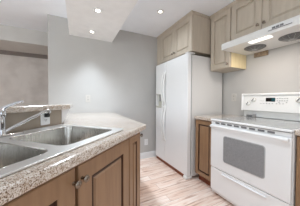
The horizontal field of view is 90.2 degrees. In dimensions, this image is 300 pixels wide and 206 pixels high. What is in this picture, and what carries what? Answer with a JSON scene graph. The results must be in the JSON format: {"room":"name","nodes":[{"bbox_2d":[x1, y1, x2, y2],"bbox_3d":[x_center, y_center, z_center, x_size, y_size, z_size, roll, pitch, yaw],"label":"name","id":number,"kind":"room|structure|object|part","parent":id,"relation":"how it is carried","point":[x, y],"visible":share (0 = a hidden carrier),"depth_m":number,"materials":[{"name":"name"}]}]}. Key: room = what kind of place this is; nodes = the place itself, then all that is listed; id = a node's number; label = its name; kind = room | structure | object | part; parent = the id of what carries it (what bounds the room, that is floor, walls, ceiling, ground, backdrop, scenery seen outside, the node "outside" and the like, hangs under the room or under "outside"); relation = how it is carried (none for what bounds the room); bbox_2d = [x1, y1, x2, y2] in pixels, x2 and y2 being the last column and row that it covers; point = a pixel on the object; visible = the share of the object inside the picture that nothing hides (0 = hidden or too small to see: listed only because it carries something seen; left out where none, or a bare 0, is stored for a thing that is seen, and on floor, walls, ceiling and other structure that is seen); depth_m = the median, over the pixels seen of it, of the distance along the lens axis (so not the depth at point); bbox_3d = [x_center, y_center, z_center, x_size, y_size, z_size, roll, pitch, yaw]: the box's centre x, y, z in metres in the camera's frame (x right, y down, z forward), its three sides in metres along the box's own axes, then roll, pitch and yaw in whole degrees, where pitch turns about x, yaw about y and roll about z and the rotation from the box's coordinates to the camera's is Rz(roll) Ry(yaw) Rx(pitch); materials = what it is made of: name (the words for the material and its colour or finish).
{"room":"kitchen","nodes":[
{"label":"kitchen","id":0,"kind":"room"},
{"bbox_2d":[0,54,47,105],"bbox_3d":[-2.314,-0.138,3.484,5.330,2.378,0.100,0,1,-26],"label":"wall","id":1,"kind":"structure","parent":0,"point":[23,78],"depth_m":3.22,"materials":[{"name":"beige paint"}]},
{"bbox_2d":[0,50,47,58],"bbox_3d":[-2.279,-1.039,3.401,5.330,0.075,0.040,0,1,-26],"label":"trim","id":2,"kind":"structure","parent":1,"relation":"attached to","point":[4,52],"depth_m":3.18,"materials":[{"name":"brown paint"}]},
{"bbox_2d":[0,24,47,54],"bbox_3d":[-2.122,-1.193,3.079,5.330,0.248,0.750,0,1,-26],"label":"ceiling","id":3,"kind":"structure","parent":0,"point":[16,39],"depth_m":2.69,"materials":[{"name":"paint"}]},
{"bbox_2d":[5,110,62,132],"bbox_3d":[-1.083,0.597,0.595,0.120,1.049,1.804,1,1,19],"label":"wall","id":4,"kind":"structure","parent":0,"point":[12,119],"depth_m":1.06,"materials":[{"name":"brown paint"}]},
{"bbox_2d":[0,104,72,113],"bbox_3d":[-1.076,0.048,0.687,0.242,0.042,2.006,1,1,19],"label":"bar ledge","id":5,"kind":"object","parent":4,"relation":"on","point":[15,108],"visible":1,"depth_m":1.10,"materials":[{"name":"beige stone"}]},
{"bbox_2d":[40,111,49,124],"bbox_3d":[-0.815,0.113,1.165,0.009,0.116,0.072,1,1,19],"label":"outlet","id":6,"kind":"object","parent":4,"relation":"attached to","point":[44,120],"visible":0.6,"depth_m":1.15,"materials":[{"name":"white paint"}]},
{"bbox_2d":[62,109,69,122],"bbox_3d":[-0.767,0.120,1.355,0.018,0.125,0.088,1,1,19],"label":"bracket","id":7,"kind":"object","parent":4,"relation":"attached to","point":[65,111],"visible":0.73,"depth_m":1.33,"materials":[{"name":"white paint"}]},
{"bbox_2d":[65,0,137,41],"bbox_3d":[-0.148,-1.134,0.813,0.653,0.248,3.638,0,1,-26],"label":"ceiling","id":8,"kind":"structure","parent":0,"point":[81,18],"depth_m":1.81,"materials":[{"name":"paint"}]},
{"bbox_2d":[92,7,103,13],"bbox_3d":[-0.580,-1.026,1.665,0.120,0.010,0.120,0,1,-26],"label":"recessed light","id":9,"kind":"object","parent":8,"relation":"in","point":[97,10],"visible":1,"depth_m":1.66,"materials":[{"name":"white paint"}]},
{"bbox_2d":[47,14,157,152],"bbox_3d":[-0.403,-0.115,2.807,2.500,2.378,0.120,0,1,-26],"label":"wall","id":10,"kind":"structure","parent":0,"point":[118,76],"depth_m":2.56,"materials":[{"name":"grey paint"}]},
{"bbox_2d":[140,150,155,158],"bbox_3d":[-0.292,1.019,2.814,0.910,0.112,0.016,0,1,-26],"label":"baseboard","id":11,"kind":"structure","parent":10,"relation":"attached to","point":[143,155],"depth_m":2.93,"materials":[{"name":"white paint"}]},
{"bbox_2d":[0,0,234,36],"bbox_3d":[-0.783,-1.293,0.474,5.430,0.080,6.800,0,1,-26],"label":"ceiling","id":12,"kind":"structure","parent":0,"point":[144,19],"depth_m":2.13,"materials":[{"name":"paint"}]},
{"bbox_2d":[140,156,234,205],"bbox_3d":[-0.793,1.154,0.529,5.430,0.060,6.800,0,1,-26],"label":"floor","id":13,"kind":"structure","parent":0,"point":[160,185],"depth_m":1.90,"materials":[{"name":"brown wood"}]},
{"bbox_2d":[2,133,139,205],"bbox_3d":[-0.613,0.686,0.671,0.684,0.872,1.448,1,1,19],"label":"base cabinet","id":14,"kind":"object","parent":13,"relation":"on","point":[111,177],"visible":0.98,"depth_m":0.75,"materials":[{"name":"brown wood"}]},
{"bbox_3d":[-0.388,0.640,0.401,0.022,0.747,0.460,1,1,19],"label":"door","id":15,"kind":"part","parent":14,"relation":"part of","materials":[{"name":"brown wood"}]},
{"bbox_2d":[0,112,145,205],"bbox_3d":[-0.709,0.216,1.050,1.387,0.046,3.112,0,1,-4],"label":"countertop","id":16,"kind":"structure","parent":14,"relation":"on","point":[12,186],"depth_m":0.60,"materials":[{"name":"beige stone"}]},
{"bbox_2d":[0,100,50,136],"bbox_3d":[-0.809,0.085,0.913,0.064,0.204,0.394,1,1,19],"label":"kitchen faucet","id":17,"kind":"object","parent":16,"relation":"on","point":[3,113],"visible":1,"depth_m":0.86,"materials":[{"name":"silver metal"}]},
{"bbox_3d":[-0.815,0.018,0.875,0.026,0.068,0.115,1,1,27],"label":"lever","id":18,"kind":"part","parent":17,"relation":"part of","materials":[{"name":"silver metal"}]},
{"bbox_3d":[-0.839,0.182,0.833,0.052,0.012,0.220,1,1,19],"label":"plate","id":19,"kind":"part","parent":17,"relation":"part of","materials":[{"name":"silver metal"}]},
{"bbox_3d":[-0.779,0.110,0.967,0.022,0.130,0.274,1,1,23],"label":"spout","id":20,"kind":"part","parent":17,"relation":"part of","materials":[{"name":"silver metal"}]},
{"bbox_2d":[0,124,122,177],"bbox_3d":[-0.615,0.289,0.742,0.600,0.194,0.927,1,1,19],"label":"sink","id":21,"kind":"object","parent":16,"relation":"in","point":[18,152],"visible":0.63,"depth_m":0.73,"materials":[{"name":"silver metal"}]},
{"bbox_3d":[-0.661,0.294,0.511,0.422,0.194,0.377,1,1,19],"label":"bowl","id":22,"kind":"part","parent":21,"relation":"part of","materials":[{"name":"metal"}]},
{"bbox_3d":[-0.518,0.285,0.934,0.422,0.194,0.410,1,1,19],"label":"bowl","id":23,"kind":"part","parent":21,"relation":"part of","materials":[{"name":"metal"}]},
{"bbox_3d":[-0.291,0.322,0.593,0.032,0.031,0.031,1,1,19],"label":"knob","id":24,"kind":"part","parent":14,"relation":"part of","materials":[{"name":"silver metal"}]},
{"bbox_3d":[-0.276,0.321,0.635,0.032,0.031,0.031,1,1,19],"label":"knob","id":25,"kind":"part","parent":14,"relation":"part of","materials":[{"name":"silver metal"}]},
{"bbox_3d":[-0.234,0.630,0.853,0.022,0.747,0.463,1,1,19],"label":"door","id":26,"kind":"part","parent":14,"relation":"part of","materials":[{"name":"brown wood"}]},
{"bbox_3d":[-0.127,0.624,1.171,0.022,0.747,0.186,1,1,19],"label":"filler panel","id":27,"kind":"part","parent":14,"relation":"part of","materials":[{"name":"brown wood"}]},
{"bbox_2d":[156,52,221,179],"bbox_3d":[0.606,0.174,2.642,0.780,1.809,0.924,0,1,-26],"label":"refrigerator","id":28,"kind":"object","parent":13,"relation":"on","point":[187,87],"visible":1,"depth_m":2.27,"materials":[{"name":"white metal"}]},
{"bbox_3d":[0.215,0.154,2.781,0.066,1.734,0.328,0,1,-26],"label":"freezer door","id":29,"kind":"part","parent":28,"relation":"part of","materials":[{"name":"white metal"}]},
{"bbox_3d":[0.218,0.056,2.631,0.077,1.222,0.040,0,1,-26],"label":"handle","id":30,"kind":"part","parent":28,"relation":"part of","materials":[{"name":"white plastic"}]},
{"bbox_3d":[0.249,0.057,2.570,0.077,1.222,0.040,0,1,-26],"label":"handle","id":31,"kind":"part","parent":28,"relation":"part of","materials":[{"name":"white plastic"}]},
{"bbox_3d":[0.421,0.165,2.364,0.066,1.734,0.588,0,1,-26],"label":"door","id":32,"kind":"part","parent":28,"relation":"part of","materials":[{"name":"white metal"}]},
{"bbox_2d":[195,119,211,186],"bbox_3d":[0.972,0.660,2.105,0.660,0.872,0.308,0,1,-26],"label":"base cabinet","id":33,"kind":"object","parent":13,"relation":"on","point":[203,129],"visible":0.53,"depth_m":1.98,"materials":[{"name":"brown wood"}]},
{"bbox_2d":[194,114,239,120],"bbox_3d":[0.979,0.202,2.098,0.651,0.040,0.310,0,1,-26],"label":"countertop","id":34,"kind":"structure","parent":33,"relation":"on","point":[203,117],"depth_m":2.03,"materials":[{"name":"beige stone"}]},
{"bbox_2d":[210,92,299,205],"bbox_3d":[1.186,0.495,1.609,0.708,1.226,0.760,0,1,-26],"label":"range","id":35,"kind":"object","parent":13,"relation":"on","point":[253,160],"visible":1,"depth_m":1.45,"materials":[{"name":"white metal"}]},
{"bbox_3d":[0.913,0.905,1.484,0.027,0.268,0.751,0,1,-26],"label":"drawer","id":36,"kind":"part","parent":35,"relation":"part of","materials":[{"name":"white metal"}]},
{"bbox_2d":[210,124,292,203],"bbox_3d":[0.898,0.510,1.467,0.065,0.507,0.753,0,1,-26],"label":"oven","id":37,"kind":"object","parent":35,"relation":"in","point":[261,160],"depth_m":1.34,"materials":[{"name":"white metal"}]},
{"bbox_2d":[211,116,299,132],"bbox_3d":[1.174,0.204,1.595,0.626,0.020,0.758,0,1,-26],"label":"cooktop","id":38,"kind":"object","parent":35,"relation":"in","point":[270,125],"depth_m":1.48,"materials":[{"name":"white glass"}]},
{"bbox_3d":[1.466,0.036,1.738,0.086,0.306,0.753,0,1,-26],"label":"panel","id":39,"kind":"part","parent":35,"relation":"part of","materials":[{"name":"white ceramic"}]},
{"bbox_2d":[295,136,299,205],"bbox_3d":[1.483,0.685,1.068,0.660,0.872,0.474,0,1,-26],"label":"base cabinet","id":40,"kind":"object","parent":13,"relation":"on","point":[297,193],"visible":0.83,"depth_m":1.13,"materials":[{"name":"brown wood"}]},
{"bbox_2d":[222,42,299,121],"bbox_3d":[1.624,-0.080,1.635,0.100,2.378,6.700,0,1,-26],"label":"wall","id":41,"kind":"structure","parent":0,"point":[278,71],"depth_m":1.88,"materials":[{"name":"grey paint"}]},
{"bbox_2d":[157,10,210,64],"bbox_3d":[0.654,-1.021,2.671,0.709,0.548,1.015,0,1,-26],"label":"upper cabinet","id":42,"kind":"object","parent":41,"relation":"attached to","point":[192,32],"visible":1,"depth_m":2.23,"materials":[{"name":"beige paint"}]},
{"bbox_3d":[0.311,-0.999,2.662,0.020,0.496,0.421,0,1,-26],"label":"door","id":43,"kind":"part","parent":42,"relation":"part of","materials":[{"name":"beige paint"}]},
{"bbox_3d":[0.498,-0.990,2.281,0.020,0.496,0.420,0,1,-26],"label":"door","id":44,"kind":"part","parent":42,"relation":"part of","materials":[{"name":"beige paint"}]},
{"bbox_3d":[0.505,-1.269,2.591,0.337,0.047,1.015,0,1,-26],"label":"crown","id":45,"kind":"part","parent":42,"relation":"part of","materials":[{"name":"beige paint"}]},
{"bbox_2d":[210,3,245,72],"bbox_3d":[1.104,-0.877,2.142,0.371,0.808,0.332,0,1,-26],"label":"upper cabinet","id":46,"kind":"object","parent":41,"relation":"attached to","point":[222,61],"visible":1,"depth_m":2.05,"materials":[{"name":"beige paint"}]},
{"bbox_3d":[0.976,-0.854,2.077,0.020,0.756,0.308,0,1,-26],"label":"door","id":47,"kind":"part","parent":46,"relation":"part of","materials":[{"name":"beige paint"}]},
{"bbox_3d":[0.971,-1.256,2.069,0.031,0.045,0.329,0,1,-26],"label":"crown","id":48,"kind":"part","parent":46,"relation":"part of","materials":[{"name":"beige paint"}]},
{"bbox_3d":[1.199,-0.626,2.011,0.315,0.311,0.002,0,1,-26],"label":"panel","id":49,"kind":"part","parent":46,"relation":"part of","materials":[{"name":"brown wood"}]},
{"bbox_2d":[221,15,299,55],"bbox_3d":[1.276,-0.698,1.624,0.521,0.170,0.753,0,1,-26],"label":"range hood","id":50,"kind":"object","parent":41,"relation":"attached to","point":[286,32],"visible":1,"depth_m":1.53,"materials":[{"name":"white metal"}]},
{"bbox_3d":[1.144,-0.683,1.319,0.005,0.027,0.185,0,1,-26],"label":"control panel","id":51,"kind":"part","parent":50,"relation":"part of","materials":[{"name":"white paint"}]},
{"bbox_2d":[254,50,268,57],"bbox_3d":[1.417,-0.625,1.909,0.022,0.056,0.158,0,1,-26],"label":"cleat","id":52,"kind":"object","parent":41,"relation":"attached to","point":[263,53],"visible":1,"depth_m":1.90,"materials":[{"name":"brown wood"}]},
{"bbox_2d":[231,0,299,40],"bbox_3d":[1.345,-1.028,1.651,0.371,0.483,0.755,0,1,-26],"label":"upper cabinet","id":53,"kind":"object","parent":41,"relation":"attached to","point":[248,16],"visible":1,"depth_m":1.63,"materials":[{"name":"beige paint"}]},
{"bbox_3d":[1.212,-1.245,1.580,0.031,0.045,0.755,0,1,-26],"label":"crown","id":54,"kind":"part","parent":53,"relation":"part of","materials":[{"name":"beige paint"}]},
{"bbox_3d":[1.129,-1.009,1.764,0.020,0.431,0.353,0,1,-26],"label":"door","id":55,"kind":"part","parent":53,"relation":"part of","materials":[{"name":"beige paint"}]},
{"bbox_3d":[1.295,-1.001,1.427,0.020,0.431,0.391,0,1,-26],"label":"door","id":56,"kind":"part","parent":53,"relation":"part of","materials":[{"name":"beige paint"}]}
]}

